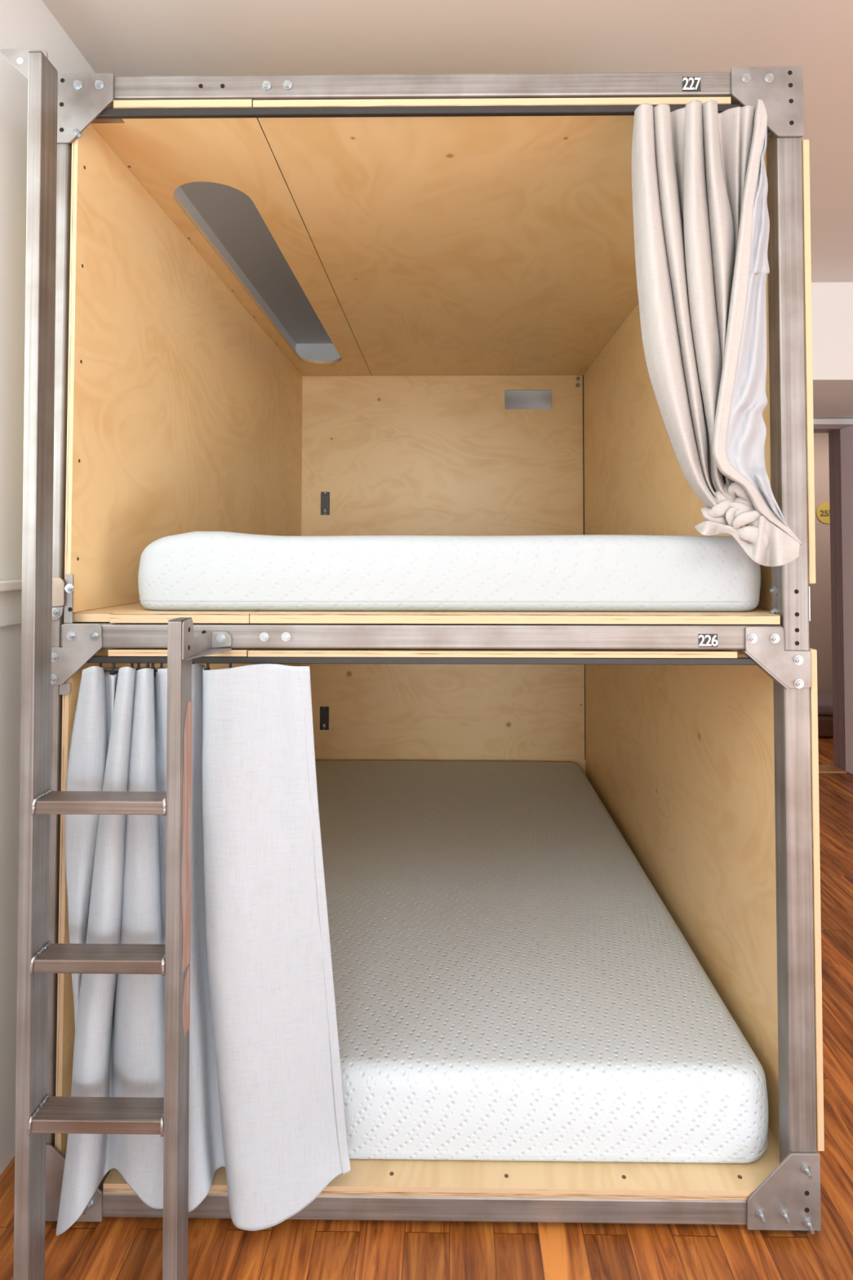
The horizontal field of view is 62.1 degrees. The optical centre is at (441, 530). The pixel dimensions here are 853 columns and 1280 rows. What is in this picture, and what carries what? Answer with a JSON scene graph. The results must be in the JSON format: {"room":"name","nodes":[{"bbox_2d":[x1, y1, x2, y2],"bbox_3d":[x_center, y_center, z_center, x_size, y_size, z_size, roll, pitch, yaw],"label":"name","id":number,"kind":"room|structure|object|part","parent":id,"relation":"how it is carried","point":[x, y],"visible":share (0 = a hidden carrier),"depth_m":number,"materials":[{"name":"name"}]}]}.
{"room":"dormitory","nodes":[
{"label":"dormitory","id":0,"kind":"room"},
{"bbox_2d":[0,0,296,1175],"bbox_3d":[-1.022,-0.022,-1.368,0.140,2.560,11.260,0,-2,1],"label":"wall","id":1,"kind":"structure","parent":0,"point":[24,24],"depth_m":1.51,"materials":[{"name":"white paint"}]},
{"bbox_2d":[0,589,22,626],"bbox_3d":[-0.924,0.131,0.445,0.012,0.072,2.195,0,-2,1],"label":"trim","id":2,"kind":"structure","parent":1,"relation":"attached to","point":[10,601],"depth_m":1.49,"materials":[{"name":"white paint"}]},
{"bbox_2d":[0,579,22,591],"bbox_3d":[-0.913,0.085,0.446,0.032,0.020,2.195,0,-2,1],"label":"trim","id":3,"kind":"structure","parent":1,"relation":"attached to","point":[6,585],"depth_m":1.46,"materials":[{"name":"white paint"}]},
{"bbox_2d":[0,737,852,1279],"bbox_3d":[0.992,1.313,-0.612,5.200,0.060,13.100,0,-2,1],"label":"floor","id":4,"kind":"structure","parent":0,"point":[111,1248],"depth_m":1.34,"materials":[{"name":"brown wood"}]},
{"bbox_2d":[44,66,824,1234],"bbox_3d":[-0.024,0.243,2.492,1.536,2.264,2.266,0,-2,1],"label":"bunk bed","id":5,"kind":"object","parent":4,"relation":"on","point":[459,242],"visible":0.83,"depth_m":1.65,"materials":[{"name":"wood"}]},
{"bbox_3d":[-0.773,0.164,1.392,0.058,0.027,0.005,0,-2,1],"label":"angle plate","id":6,"kind":"part","parent":5,"relation":"part of","materials":[{"name":"metal"}]},
{"bbox_3d":[-0.772,0.123,1.391,0.062,0.061,0.004,0,-2,1],"label":"angle plate","id":7,"kind":"part","parent":5,"relation":"part of","materials":[{"name":"beige metal"}]},
{"bbox_3d":[-0.777,0.204,1.419,0.051,2.243,0.051,0,-2,1],"label":"post","id":8,"kind":"part","parent":5,"relation":"part of","materials":[{"name":"metal"}]},
{"bbox_3d":[-0.740,0.312,1.390,0.022,0.022,0.003,0,-2,1],"label":"angle plate","id":9,"kind":"part","parent":5,"relation":"part of","materials":[{"name":"metal"}]},
{"bbox_3d":[-0.735,0.135,1.396,0.016,0.096,0.003,0,-2,1],"label":"angle plate","id":10,"kind":"part","parent":5,"relation":"part of","materials":[{"name":"metal"}]},
{"bbox_3d":[-0.728,1.253,1.359,0.156,0.141,0.005,0,-2,1],"label":"corner plate","id":11,"kind":"part","parent":5,"relation":"part of","materials":[{"name":"metal"}]},
{"bbox_3d":[-0.735,0.244,1.389,0.138,0.120,0.005,0,-2,1],"label":"corner plate","id":12,"kind":"part","parent":5,"relation":"part of","materials":[{"name":"metal"}]},
{"bbox_3d":[-0.732,-0.848,1.422,0.145,0.141,0.005,0,-2,1],"label":"corner plate","id":13,"kind":"part","parent":5,"relation":"part of","materials":[{"name":"metal"}]},
{"bbox_2d":[0,48,231,1279],"bbox_3d":[-0.624,0.218,1.310,0.424,2.242,0.157,0,-2,1],"label":"ladder","id":14,"kind":"object","parent":5,"relation":"attached to","point":[38,1113],"visible":1,"depth_m":1.24,"materials":[{"name":"metal"}]},
{"bbox_3d":[-0.548,0.207,2.485,0.366,0.018,2.188,0,-2,1],"label":"floor panel","id":15,"kind":"part","parent":5,"relation":"part of","materials":[{"name":"brown wood"}]},
{"bbox_3d":[-0.550,0.275,2.483,0.362,0.012,2.187,0,-2,1],"label":"ceiling panel","id":16,"kind":"part","parent":5,"relation":"part of","materials":[{"name":"brown wood"}]},
{"bbox_3d":[-0.728,0.785,2.465,0.012,1.008,2.172,0,-2,1],"label":"panel","id":17,"kind":"part","parent":5,"relation":"part of","materials":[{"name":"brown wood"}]},
{"bbox_3d":[-0.726,-0.310,2.498,0.012,1.014,2.172,0,-2,1],"label":"panel","id":18,"kind":"part","parent":5,"relation":"part of","materials":[{"name":"brown wood"}]},
{"bbox_2d":[55,662,351,1235],"bbox_3d":[-0.450,0.777,1.345,0.561,1.037,0.114,0,-2,1],"label":"curtain","id":19,"kind":"object","parent":5,"relation":"hanging from","point":[266,1107],"visible":0.82,"depth_m":1.33,"materials":[{"name":"fabric"}]},
{"bbox_3d":[-0.549,-0.825,2.516,0.362,0.016,2.187,0,-2,1],"label":"ceiling panel","id":20,"kind":"part","parent":5,"relation":"part of","materials":[{"name":"brown wood"}]},
{"bbox_2d":[320,706,328,729],"bbox_3d":[-0.586,0.943,3.542,0.045,0.116,0.006,0,-2,1],"label":"power outlet","id":21,"kind":"object","parent":5,"relation":"attached to","point":[324,711],"visible":1,"depth_m":3.54,"materials":[{"name":"grey plastic"}]},
{"bbox_2d":[321,717,327,723],"bbox_3d":[-0.586,0.952,3.540,0.028,0.026,0.002,0,-2,1],"label":"socket","id":22,"kind":"object","parent":21,"relation":"attached to","point":[324,720],"depth_m":3.54,"materials":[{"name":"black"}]},
{"bbox_2d":[321,711,327,716],"bbox_3d":[-0.586,0.920,3.541,0.028,0.026,0.002,0,-2,1],"label":"socket","id":23,"kind":"object","parent":21,"relation":"attached to","point":[324,713],"depth_m":3.54,"materials":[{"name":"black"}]},
{"bbox_2d":[320,492,329,515],"bbox_3d":[-0.587,-0.135,3.575,0.045,0.116,0.006,0,-2,1],"label":"power outlet","id":24,"kind":"object","parent":5,"relation":"attached to","point":[325,496],"visible":1,"depth_m":3.57,"materials":[{"name":"grey"}]},
{"bbox_2d":[322,502,328,507],"bbox_3d":[-0.587,-0.125,3.573,0.028,0.026,0.002,0,-2,1],"label":"socket","id":25,"kind":"object","parent":24,"relation":"attached to","point":[324,504],"depth_m":3.57,"materials":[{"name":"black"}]},
{"bbox_2d":[322,496,328,501],"bbox_3d":[-0.587,-0.157,3.574,0.028,0.026,0.002,0,-2,1],"label":"socket","id":26,"kind":"object","parent":24,"relation":"attached to","point":[324,498],"depth_m":3.57,"materials":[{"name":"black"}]},
{"bbox_3d":[-0.043,0.210,1.410,1.418,0.047,0.049,0,-2,1],"label":"rail","id":27,"kind":"part","parent":5,"relation":"part of","materials":[{"name":"metal"}]},
{"bbox_3d":[-0.044,1.300,1.377,1.418,0.047,0.049,0,-2,1],"label":"rail","id":28,"kind":"part","parent":5,"relation":"part of","materials":[{"name":"metal"}]},
{"bbox_3d":[-0.042,-0.893,1.443,1.418,0.047,0.049,0,-2,1],"label":"rail","id":29,"kind":"part","parent":5,"relation":"part of","materials":[{"name":"metal"}]},
{"bbox_3d":[-0.009,1.299,2.446,1.446,0.018,2.187,0,-2,1],"label":"floor panel","id":30,"kind":"part","parent":5,"relation":"part of","materials":[{"name":"brown wood"}]},
{"bbox_3d":[0.006,-0.277,3.582,1.446,1.014,0.012,0,-2,1],"label":"panel","id":31,"kind":"part","parent":5,"relation":"part of","materials":[{"name":"brown wood"}]},
{"bbox_3d":[0.005,0.818,3.549,1.446,1.008,0.012,0,-2,1],"label":"panel","id":32,"kind":"part","parent":5,"relation":"part of","materials":[{"name":"brown wood"}]},
{"bbox_2d":[137,531,760,611],"bbox_3d":[0.025,0.114,2.461,1.308,0.165,2.061,0,-2,1],"label":"mattress","id":33,"kind":"object","parent":5,"relation":"on","point":[194,571],"visible":0.98,"depth_m":1.44,"materials":[{"name":"grey fabric"}]},
{"bbox_3d":[0.175,-0.824,2.508,1.082,0.014,2.186,0,-2,1],"label":"ceiling panel","id":34,"kind":"part","parent":5,"relation":"part of","materials":[{"name":"brown wood"}]},
{"bbox_3d":[0.174,0.276,2.475,1.082,0.012,2.186,0,-2,1],"label":"ceiling panel","id":35,"kind":"part","parent":5,"relation":"part of","materials":[{"name":"brown wood"}]},
{"bbox_3d":[0.176,0.207,2.477,1.079,0.018,2.187,0,-2,1],"label":"floor panel","id":36,"kind":"part","parent":5,"relation":"part of","materials":[{"name":"brown wood"}]},
{"bbox_2d":[315,760,768,1163],"bbox_3d":[0.003,1.198,2.461,1.356,0.184,2.126,0,-2,1],"label":"mattress","id":37,"kind":"object","parent":5,"relation":"on","point":[512,982],"visible":0.61,"depth_m":1.69,"materials":[{"name":"grey fabric"}]},
{"bbox_3d":[0.712,-0.308,2.506,0.012,1.014,2.123,0,-2,1],"label":"panel","id":38,"kind":"part","parent":5,"relation":"part of","materials":[{"name":"brown wood"}]},
{"bbox_3d":[0.711,0.787,2.473,0.012,1.008,2.123,0,-2,1],"label":"panel","id":39,"kind":"part","parent":5,"relation":"part of","materials":[{"name":"brown wood"}]},
{"bbox_2d":[682,77,700,89],"bbox_3d":[0.499,-0.890,1.411,0.036,0.025,0.001,0,-2,1],"label":"print","id":40,"kind":"object","parent":5,"relation":"attached to","point":[688,83],"depth_m":1.41,"materials":[{"name":"white"}]},
{"bbox_2d":[698,635,718,645],"bbox_3d":[0.520,0.215,1.377,0.037,0.022,0.001,0,-2,1],"label":"print","id":41,"kind":"object","parent":5,"relation":"attached to","point":[704,640],"depth_m":1.38,"materials":[{"name":"white paint"}]},
{"bbox_2d":[631,99,802,566],"bbox_3d":[0.533,-0.387,1.359,0.309,0.912,0.101,0,-2,1],"label":"curtain","id":42,"kind":"object","parent":5,"relation":"hanging from","point":[700,182],"visible":1,"depth_m":1.35,"materials":[{"name":"fabric"}]},
{"bbox_3d":[0.648,-0.851,1.406,0.142,0.141,0.005,0,-2,1],"label":"corner plate","id":43,"kind":"part","parent":5,"relation":"part of","materials":[{"name":"metal"}]},
{"bbox_3d":[0.653,0.247,1.373,0.125,0.119,0.005,0,-2,1],"label":"corner plate","id":44,"kind":"part","parent":5,"relation":"part of","materials":[{"name":"metal"}]},
{"bbox_3d":[0.649,1.254,1.342,0.139,0.141,0.005,0,-2,1],"label":"corner plate","id":45,"kind":"part","parent":5,"relation":"part of","materials":[{"name":"metal"}]},
{"bbox_3d":[0.692,0.205,1.402,0.051,2.243,0.051,0,-2,1],"label":"post","id":46,"kind":"part","parent":5,"relation":"part of","materials":[{"name":"metal"}]},
{"bbox_3d":[0.739,-0.302,2.512,0.012,0.883,2.240,0,-2,1],"label":"cladding panel","id":47,"kind":"part","parent":5,"relation":"part of","materials":[{"name":"brown wood"}]},
{"bbox_3d":[0.738,0.742,2.480,0.012,0.952,2.240,0,-2,1],"label":"cladding panel","id":48,"kind":"part","parent":5,"relation":"part of","materials":[{"name":"brown wood"}]},
{"bbox_2d":[817,692,833,737],"bbox_3d":[2.701,1.335,5.170,0.516,0.241,0.516,0,-2,1],"label":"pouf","id":49,"kind":"object","parent":4,"relation":"on","point":[825,712],"visible":0.14,"depth_m":4.92,"materials":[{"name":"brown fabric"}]},
{"bbox_2d":[817,692,833,715],"bbox_3d":[2.701,1.257,5.173,0.512,0.085,0.512,0,-2,1],"label":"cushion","id":50,"kind":"object","parent":49,"relation":"on","point":[824,700],"depth_m":4.94,"materials":[{"name":"brown fabric"}]},
{"bbox_2d":[41,0,852,343],"bbox_3d":[0.995,-1.306,-0.533,5.200,0.060,13.100,0,-2,1],"label":"ceiling","id":51,"kind":"structure","parent":0,"point":[117,37],"depth_m":1.76,"materials":[{"name":"white paint"}]},
{"bbox_2d":[296,343,852,418],"bbox_3d":[1.252,0.150,4.293,4.800,2.560,0.120,0,-2,1],"label":"wall","id":52,"kind":"structure","parent":0,"point":[513,399],"depth_m":4.27,"materials":[{"name":"white paint"}]},
{"bbox_2d":[818,764,847,773],"bbox_3d":[1.976,1.425,4.226,0.811,0.010,0.140,0,-2,1],"label":"trim","id":53,"kind":"structure","parent":52,"relation":"attached to","point":[822,768],"depth_m":4.20,"materials":[{"name":"brown wood"}]},
{"bbox_2d":[813,424,852,772],"bbox_3d":[1.991,0.389,4.281,1.000,2.085,0.152,0,-2,1],"label":"trim","id":54,"kind":"structure","parent":52,"relation":"attached to","point":[833,430],"depth_m":4.26,"materials":[{"name":"grey paint"}]},
{"bbox_2d":[813,418,852,424],"bbox_3d":[1.991,-0.647,4.229,1.000,0.032,0.012,0,-2,1],"label":"trim","id":55,"kind":"structure","parent":52,"relation":"attached to","point":[816,421],"depth_m":4.22,"materials":[{"name":"white paint"}]},
{"bbox_2d":[840,426,852,774],"bbox_3d":[2.418,0.396,3.786,0.116,2.018,0.832,0,-2,-3],"label":"door","id":56,"kind":"structure","parent":52,"relation":"in","point":[846,433],"depth_m":4.14,"materials":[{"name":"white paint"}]},
{"bbox_2d":[813,432,829,468],"bbox_3d":[2.350,0.173,5.000,2.620,2.559,1.319,0,-2,1],"label":"wall","id":57,"kind":"structure","parent":0,"point":[821,450],"depth_m":5.56,"materials":[{"name":"beige paint"}]},
{"bbox_2d":[808,468,832,693],"bbox_3d":[2.926,0.492,5.513,0.880,1.946,0.020,0,-2,1],"label":"door","id":58,"kind":"structure","parent":57,"relation":"in","point":[820,623],"depth_m":5.50,"materials":[{"name":"beige paint"}]},
{"bbox_2d":[816,502,830,523],"bbox_3d":[3.011,-0.134,5.516,0.168,0.168,0.008,0,-2,1],"label":"number sign","id":59,"kind":"object","parent":58,"relation":"attached to","point":[823,512],"visible":0.8,"depth_m":5.51,"materials":[{"name":"yellow ceramic"}]},
{"bbox_2d":[811,282,852,417],"bbox_3d":[2.116,-0.914,3.774,2.660,0.459,0.959,0,-2,1],"label":"wall","id":60,"kind":"structure","parent":0,"point":[832,302],"depth_m":3.30,"materials":[{"name":"white paint"}]}
]}

